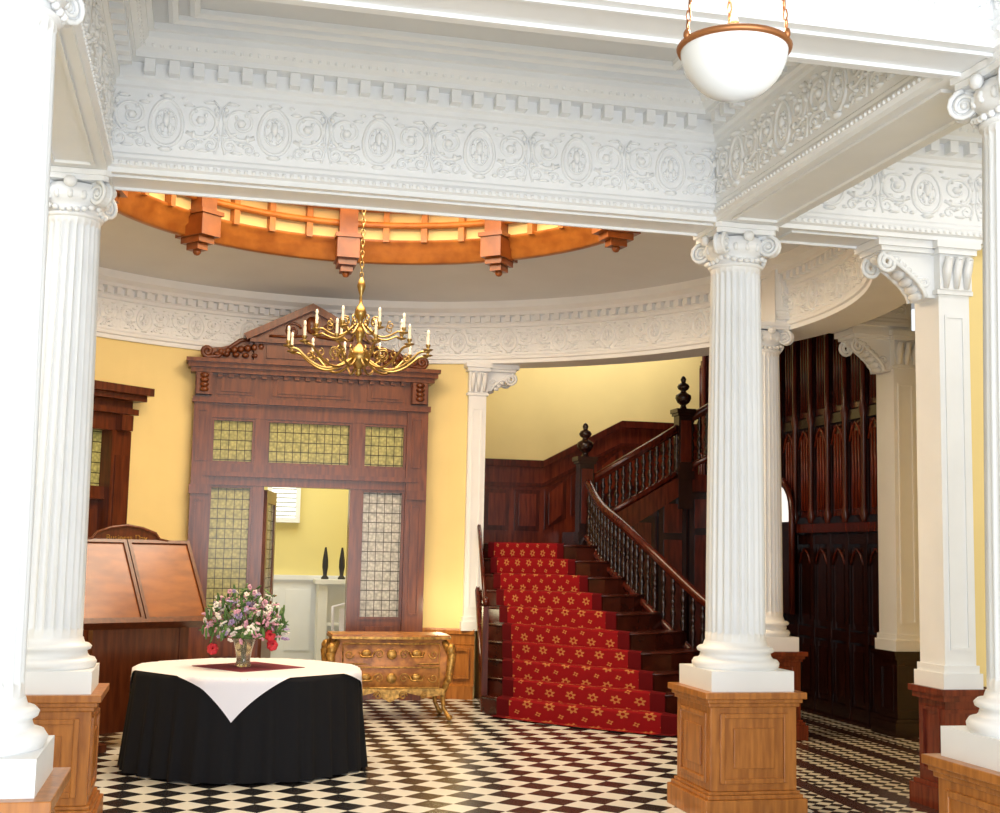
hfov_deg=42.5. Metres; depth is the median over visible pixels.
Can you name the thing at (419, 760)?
floor
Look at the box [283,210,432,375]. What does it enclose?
chandelier
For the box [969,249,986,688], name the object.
wall right partition
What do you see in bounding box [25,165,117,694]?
column
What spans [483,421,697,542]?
panelling
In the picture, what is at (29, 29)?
column
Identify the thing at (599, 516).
balustrade
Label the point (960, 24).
trim
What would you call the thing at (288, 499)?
window
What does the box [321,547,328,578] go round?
vase
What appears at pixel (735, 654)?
column
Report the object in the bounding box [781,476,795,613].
window
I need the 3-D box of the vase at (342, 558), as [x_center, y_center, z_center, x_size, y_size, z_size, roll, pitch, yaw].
[-2.102,2.087,17.096,0.100,0.420,0.098,3,-7,-13]
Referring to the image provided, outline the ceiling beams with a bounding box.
[51,0,992,333]
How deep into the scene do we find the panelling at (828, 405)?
13.38 m
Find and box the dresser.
[320,631,455,720]
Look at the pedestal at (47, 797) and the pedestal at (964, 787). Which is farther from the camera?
the pedestal at (964, 787)
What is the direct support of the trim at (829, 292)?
attached to the wall right partition at (976, 301)
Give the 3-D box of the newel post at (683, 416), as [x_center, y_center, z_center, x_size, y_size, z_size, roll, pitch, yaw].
[2.167,0.423,15.209,0.240,1.580,0.240,3,-7,-13]
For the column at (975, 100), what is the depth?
5.47 m
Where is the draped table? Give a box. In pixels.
[117,658,367,783]
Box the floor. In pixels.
[95,697,938,812]
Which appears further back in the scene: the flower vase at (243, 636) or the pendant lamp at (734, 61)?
the flower vase at (243, 636)
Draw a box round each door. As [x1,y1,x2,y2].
[83,380,154,641]
[186,303,440,700]
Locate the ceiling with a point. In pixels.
(128, 245)
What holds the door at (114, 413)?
in the wall at (111, 354)
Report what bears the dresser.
on the floor
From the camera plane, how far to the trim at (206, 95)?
7.77 m
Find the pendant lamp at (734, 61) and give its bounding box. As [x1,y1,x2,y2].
[676,0,792,102]
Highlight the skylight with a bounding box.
[114,190,640,277]
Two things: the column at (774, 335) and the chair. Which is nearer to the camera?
the column at (774, 335)
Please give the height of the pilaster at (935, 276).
3.760 m
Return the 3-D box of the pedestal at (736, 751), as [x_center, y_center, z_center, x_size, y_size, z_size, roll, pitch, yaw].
[1.501,2.184,8.201,0.670,0.773,0.670,3,-7,-13]
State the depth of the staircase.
14.31 m
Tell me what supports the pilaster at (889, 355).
attached to the wall
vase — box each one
[199,583,289,666]
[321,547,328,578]
[338,548,344,578]
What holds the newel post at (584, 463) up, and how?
on the staircase
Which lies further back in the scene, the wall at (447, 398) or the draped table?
the wall at (447, 398)
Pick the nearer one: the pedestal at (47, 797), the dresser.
the pedestal at (47, 797)
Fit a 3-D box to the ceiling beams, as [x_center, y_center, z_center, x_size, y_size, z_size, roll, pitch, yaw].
[0.139,-1.874,6.732,9.900,0.952,9.820,3,-7,-13]
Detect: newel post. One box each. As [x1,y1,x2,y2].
[572,423,597,544]
[670,376,696,508]
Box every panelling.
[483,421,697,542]
[699,321,911,726]
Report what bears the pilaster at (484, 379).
attached to the wall at (447, 398)
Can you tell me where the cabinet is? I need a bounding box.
[313,579,345,660]
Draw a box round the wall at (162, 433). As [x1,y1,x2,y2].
[126,341,200,540]
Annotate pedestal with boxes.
[0,767,70,812]
[26,683,109,812]
[667,682,807,812]
[771,651,808,740]
[921,753,999,812]
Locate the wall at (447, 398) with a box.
[422,364,475,699]
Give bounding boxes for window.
[267,487,300,522]
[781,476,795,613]
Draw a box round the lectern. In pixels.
[83,524,211,752]
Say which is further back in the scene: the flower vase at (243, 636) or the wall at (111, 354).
the wall at (111, 354)
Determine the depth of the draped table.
8.87 m
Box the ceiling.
[99,0,914,309]
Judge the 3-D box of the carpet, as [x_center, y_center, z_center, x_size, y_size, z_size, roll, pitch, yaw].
[0.493,2.287,13.519,1.537,1.702,4.450,3,-7,-13]
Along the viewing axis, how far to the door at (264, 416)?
13.90 m
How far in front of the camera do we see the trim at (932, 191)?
8.67 m
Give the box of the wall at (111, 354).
[95,336,127,384]
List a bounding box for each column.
[0,0,85,798]
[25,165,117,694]
[679,221,793,691]
[761,321,798,651]
[941,49,999,771]
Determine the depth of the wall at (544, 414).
16.76 m
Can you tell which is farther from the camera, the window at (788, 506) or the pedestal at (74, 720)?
the window at (788, 506)
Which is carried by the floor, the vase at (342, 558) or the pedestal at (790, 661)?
the pedestal at (790, 661)
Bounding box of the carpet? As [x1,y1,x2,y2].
[488,542,676,735]
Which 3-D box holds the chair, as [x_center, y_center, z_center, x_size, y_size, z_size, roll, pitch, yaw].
[-1.786,2.836,15.426,0.460,0.969,0.520,3,-7,-13]
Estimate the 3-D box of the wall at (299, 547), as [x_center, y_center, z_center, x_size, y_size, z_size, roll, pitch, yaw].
[-3.158,1.396,17.317,4.100,4.200,0.340,3,-7,-13]
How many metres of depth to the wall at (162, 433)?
13.54 m
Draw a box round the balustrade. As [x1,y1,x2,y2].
[475,403,707,711]
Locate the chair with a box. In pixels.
[331,603,344,630]
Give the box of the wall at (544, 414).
[485,356,701,473]
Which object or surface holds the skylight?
attached to the ceiling
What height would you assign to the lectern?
1.770 m
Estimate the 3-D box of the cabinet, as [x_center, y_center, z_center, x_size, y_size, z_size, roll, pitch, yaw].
[-2.080,2.894,17.014,0.800,1.200,0.400,3,-7,-13]
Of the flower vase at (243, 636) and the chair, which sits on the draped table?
the flower vase at (243, 636)
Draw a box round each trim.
[61,0,952,223]
[96,245,905,367]
[561,0,999,52]
[774,123,981,245]
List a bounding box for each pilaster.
[459,362,519,630]
[834,328,919,737]
[854,237,984,809]
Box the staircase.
[474,474,706,735]
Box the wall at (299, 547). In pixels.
[264,487,348,659]

